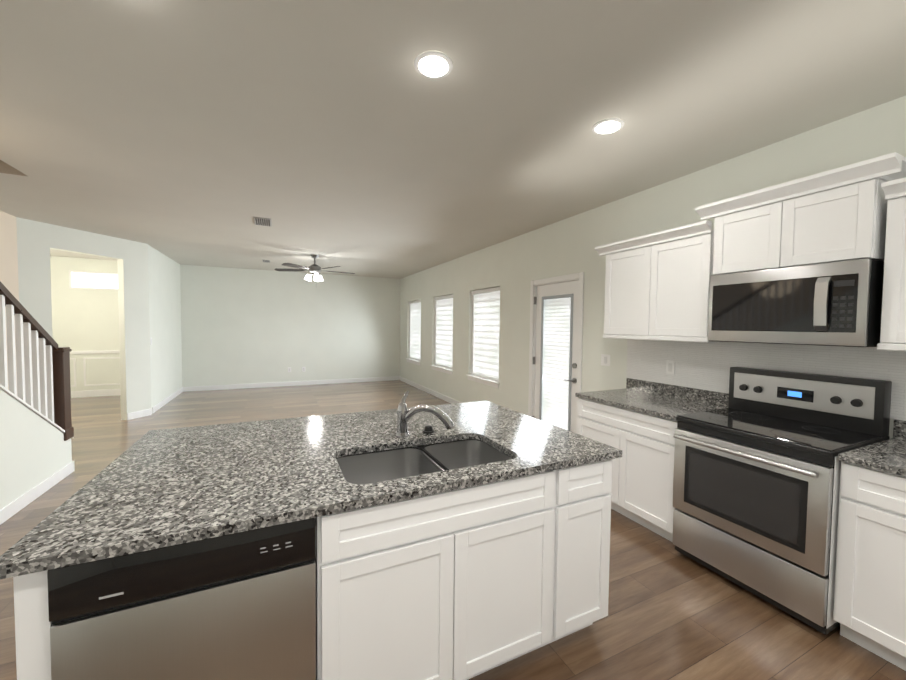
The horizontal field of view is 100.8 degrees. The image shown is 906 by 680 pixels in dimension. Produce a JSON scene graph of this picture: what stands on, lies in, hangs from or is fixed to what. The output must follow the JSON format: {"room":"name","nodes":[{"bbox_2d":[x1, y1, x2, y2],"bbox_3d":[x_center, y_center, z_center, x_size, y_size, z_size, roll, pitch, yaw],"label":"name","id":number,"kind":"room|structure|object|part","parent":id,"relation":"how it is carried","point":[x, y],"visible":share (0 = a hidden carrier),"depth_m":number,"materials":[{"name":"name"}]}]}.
{"room":"kitchen","nodes":[
{"label":"kitchen","id":0,"kind":"room"},
{"bbox_2d":[0,211,18,389],"bbox_3d":[-3.605,-1.248,0.896,0.120,5.340,8.006,0,2,-25],"label":"wall","id":1,"kind":"structure","parent":0,"point":[8,258],"depth_m":4.37,"materials":[{"name":"paint"}]},
{"bbox_2d":[16,217,150,419],"bbox_3d":[-5.147,-0.128,5.170,0.120,2.740,1.764,1,2,15],"label":"wall","id":2,"kind":"structure","parent":0,"point":[37,241],"depth_m":5.63,"materials":[{"name":"paint"}]},
{"bbox_2d":[127,408,152,419],"bbox_3d":[-4.917,1.166,5.882,0.238,0.105,0.281,0,2,-25],"label":"baseboard","id":3,"kind":"structure","parent":2,"relation":"attached to","point":[146,412],"depth_m":5.87,"materials":[{"name":"white wood"}]},
{"bbox_2d":[148,245,181,408],"bbox_3d":[-5.415,-0.201,7.003,0.120,2.740,2.295,0,2,-25],"label":"wall","id":4,"kind":"structure","parent":0,"point":[165,323],"depth_m":6.84,"materials":[{"name":"paint"}]},
{"bbox_2d":[152,387,182,412],"bbox_3d":[-5.387,1.113,7.121,0.014,0.105,2.150,0,2,-25],"label":"baseboard","id":5,"kind":"structure","parent":4,"relation":"attached to","point":[172,396],"depth_m":6.89,"materials":[{"name":"white wood"}]},
{"bbox_2d":[50,256,399,390],"bbox_3d":[-4.876,-0.257,8.591,7.790,2.740,0.120,0,2,-25],"label":"wall","id":6,"kind":"structure","parent":0,"point":[243,326],"depth_m":8.65,"materials":[{"name":"paint"}]},
{"bbox_2d":[69,270,117,289],"bbox_3d":[-6.939,-1.177,7.499,1.110,0.350,0.018,0,2,-25],"label":"transom","id":7,"kind":"object","parent":6,"relation":"attached to","point":[93,280],"visible":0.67,"depth_m":7.41,"materials":[{"name":"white glass"}]},
{"bbox_2d":[70,350,120,397],"bbox_3d":[-7.184,0.673,7.463,2.700,0.920,0.023,0,2,-25],"label":"trim","id":8,"kind":"structure","parent":6,"relation":"attached to","point":[94,393],"depth_m":7.46,"materials":[{"name":"white wood"}]},
{"bbox_2d":[183,376,398,391],"bbox_3d":[-3.666,1.053,9.143,4.851,0.105,0.017,0,2,-25],"label":"baseboard","id":9,"kind":"structure","parent":6,"relation":"attached to","point":[314,382],"depth_m":8.97,"materials":[{"name":"white wood"}]},
{"bbox_2d":[0,380,905,679],"bbox_3d":[-3.107,1.371,3.189,9.220,0.060,11.520,0,2,-25],"label":"floor","id":10,"kind":"structure","parent":0,"point":[674,612],"depth_m":2.01,"materials":[{"name":"brown wood"}]},
{"bbox_2d":[0,282,74,524],"bbox_3d":[-3.506,0.021,2.003,0.977,2.720,3.302,0,2,-25],"label":"staircase","id":11,"kind":"structure","parent":10,"relation":"on","point":[36,435],"depth_m":3.15,"materials":[{"name":"paint"}]},
{"bbox_2d":[47,518,315,679],"bbox_3d":[-0.858,0.996,1.354,0.634,0.876,0.606,0,2,-25],"label":"dishwasher","id":12,"kind":"object","parent":10,"relation":"on","point":[239,606],"visible":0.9,"depth_m":1.07,"materials":[{"name":"silver metal"}]},
{"bbox_2d":[13,457,619,679],"bbox_3d":[-0.366,0.982,1.788,2.030,0.882,0.959,0,2,-25],"label":"kitchen island","id":13,"kind":"object","parent":10,"relation":"on","point":[465,573],"depth_m":1.43,"materials":[{"name":"wood"}]},
{"bbox_2d":[0,401,621,578],"bbox_3d":[-0.416,0.500,1.893,2.096,0.072,1.260,0,2,-25],"label":"island countertop","id":14,"kind":"structure","parent":13,"relation":"on","point":[171,487],"depth_m":1.43,"materials":[{"name":"grey stone"}]},
{"bbox_2d":[395,391,453,437],"bbox_3d":[-0.151,0.387,1.966,0.285,0.232,0.171,0,2,-25],"label":"faucet","id":15,"kind":"object","parent":14,"relation":"on","point":[404,415],"visible":1,"depth_m":1.94,"materials":[{"name":"silver metal"}]},
{"bbox_2d":[336,439,512,483],"bbox_3d":[-0.122,0.654,1.700,0.788,0.212,0.458,0,2,-25],"label":"sink","id":16,"kind":"object","parent":14,"relation":"in","point":[376,466],"visible":0.19,"depth_m":1.88,"materials":[{"name":"grey metal"}]},
{"bbox_3d":[-0.133,0.481,2.036,0.066,0.039,0.066,0,2,-25],"label":"air gap cap","id":17,"kind":"part","parent":14,"relation":"part of","materials":[{"name":"metal"}]},
{"bbox_2d":[575,378,728,541],"bbox_3d":[1.565,0.888,3.030,0.653,1.014,0.934,0,2,-25],"label":"base cabinet","id":18,"kind":"object","parent":10,"relation":"on","point":[635,421],"visible":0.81,"depth_m":2.81,"materials":[{"name":"wood"}]},
{"bbox_2d":[672,367,891,634],"bbox_3d":[1.873,0.819,2.228,0.723,1.221,0.758,0,2,-25],"label":"range","id":19,"kind":"object","parent":10,"relation":"on","point":[756,479],"visible":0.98,"depth_m":2.06,"materials":[{"name":"silver metal"}]},
{"bbox_2d":[833,463,905,670],"bbox_3d":[2.204,1.013,1.675,0.611,0.882,0.525,0,2,-25],"label":"base cabinet","id":20,"kind":"object","parent":10,"relation":"on","point":[869,612],"depth_m":1.68,"materials":[{"name":"wood"}]},
{"bbox_2d":[838,439,905,478],"bbox_3d":[2.573,0.591,0.863,0.633,0.032,2.272,0,2,-25],"label":"countertop","id":21,"kind":"structure","parent":20,"relation":"on","point":[889,456],"depth_m":1.72,"materials":[{"name":"grey stone"}]},
{"bbox_2d":[0,0,905,278],"bbox_3d":[-3.077,-1.547,3.077,9.220,0.300,11.520,0,2,-25],"label":"ceiling","id":22,"kind":"structure","parent":0,"point":[346,136],"depth_m":2.16,"materials":[{"name":"paint"}]},
{"bbox_2d":[253,217,271,225],"bbox_3d":[-2.319,-1.440,4.567,0.190,0.011,0.360,0,2,-25],"label":"ceiling vent","id":23,"kind":"object","parent":22,"relation":"in","point":[262,221],"visible":1,"depth_m":4.53,"materials":[{"name":"white metal"}]},
{"bbox_2d":[275,255,354,281],"bbox_3d":[-2.489,-1.250,6.837,1.390,0.570,1.396,0,2,-25],"label":"ceiling fan","id":24,"kind":"object","parent":22,"relation":"hanging from","point":[315,270],"visible":1,"depth_m":6.74,"materials":[{"name":"silver metal"}]},
{"bbox_2d":[414,51,452,78],"bbox_3d":[-0.093,-1.311,1.794,0.188,0.008,0.188,0,2,-25],"label":"recessed light","id":25,"kind":"object","parent":22,"relation":"in","point":[433,64],"visible":1,"depth_m":1.78,"materials":[{"name":"white plastic"}]},
{"bbox_2d":[592,118,623,134],"bbox_3d":[0.961,-1.321,2.325,0.188,0.008,0.188,0,2,-25],"label":"recessed light","id":26,"kind":"object","parent":22,"relation":"in","point":[607,126],"visible":1,"depth_m":2.31,"materials":[{"name":"white plastic"}]},
{"bbox_2d":[400,96,905,438],"bbox_3d":[1.023,-0.060,5.075,0.120,2.740,11.520,0,2,-25],"label":"wall","id":27,"kind":"structure","parent":0,"point":[512,268],"depth_m":4.01,"materials":[{"name":"paint"}]},
{"bbox_2d":[406,300,420,365],"bbox_3d":[-0.927,-0.193,9.151,0.140,1.542,1.040,0,2,-25],"label":"window","id":28,"kind":"structure","parent":27,"relation":"in","point":[415,334],"depth_m":9.22,"materials":[{"name":"white"}]},
{"bbox_2d":[399,376,461,403],"bbox_3d":[-0.235,1.148,7.605,0.014,0.105,5.730,0,2,-25],"label":"baseboard","id":29,"kind":"structure","parent":27,"relation":"attached to","point":[434,393],"depth_m":8.13,"materials":[{"name":"white wood"}]},
{"bbox_2d":[430,294,452,374],"bbox_3d":[-0.190,-0.125,7.588,0.140,1.542,1.080,0,2,-25],"label":"window","id":30,"kind":"structure","parent":27,"relation":"in","point":[443,331],"depth_m":7.63,"materials":[{"name":"white plastic"}]},
{"bbox_2d":[466,287,499,387],"bbox_3d":[0.518,-0.060,6.088,0.140,1.542,1.040,0,2,-25],"label":"window","id":31,"kind":"structure","parent":27,"relation":"in","point":[485,331],"depth_m":6.11,"materials":[{"name":"white plastic"}]},
{"bbox_2d":[528,272,583,433],"bbox_3d":[1.256,0.286,4.547,0.149,2.089,0.934,0,2,-25],"label":"patio door","id":32,"kind":"structure","parent":27,"relation":"in","point":[555,343],"depth_m":4.54,"materials":[{"name":"white glass"}]},
{"bbox_2d":[601,354,609,365],"bbox_3d":[1.551,0.205,3.809,0.008,0.115,0.115,0,2,-25],"label":"light switch","id":33,"kind":"object","parent":27,"relation":"attached to","point":[605,359],"visible":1,"depth_m":3.81,"materials":[{"name":"white plastic"}]},
{"bbox_2d":[595,220,718,342],"bbox_3d":[1.677,-0.416,3.070,0.397,0.827,0.984,0,2,-25],"label":"upper cabinet","id":34,"kind":"object","parent":27,"relation":"attached to","point":[657,284],"visible":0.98,"depth_m":2.90,"materials":[{"name":"white wood"}]},
{"bbox_2d":[626,339,905,420],"bbox_3d":[2.514,0.246,1.766,0.008,0.386,3.998,0,2,-25],"label":"tile backsplash","id":35,"kind":"structure","parent":27,"relation":"attached to","point":[703,365],"depth_m":2.63,"materials":[{"name":"grey paint"}]},
{"bbox_2d":[666,360,674,374],"bbox_3d":[1.842,0.232,3.173,0.008,0.115,0.075,0,2,-25],"label":"outlet","id":36,"kind":"object","parent":35,"relation":"attached to","point":[670,367],"visible":1,"depth_m":3.17,"materials":[{"name":"white plastic"}]},
{"bbox_2d":[695,152,905,275],"bbox_3d":[2.041,-0.654,2.243,0.442,0.463,0.916,0,2,-25],"label":"upper cabinet","id":37,"kind":"object","parent":27,"relation":"attached to","point":[836,215],"visible":0.96,"depth_m":2.07,"materials":[{"name":"white wood"}]},
{"bbox_2d":[708,259,883,346],"bbox_3d":[2.043,-0.198,2.264,0.423,0.438,0.752,0,2,-25],"label":"microwave","id":38,"kind":"object","parent":37,"relation":"attached to","point":[833,304],"visible":1,"depth_m":2.08,"materials":[{"name":"silver metal"}]},
{"bbox_2d":[877,185,905,348],"bbox_3d":[2.369,-0.336,1.681,0.333,0.722,0.512,0,2,-25],"label":"upper cabinet","id":39,"kind":"object","parent":27,"relation":"attached to","point":[893,328],"depth_m":1.80,"materials":[{"name":"white wood"}]}
]}

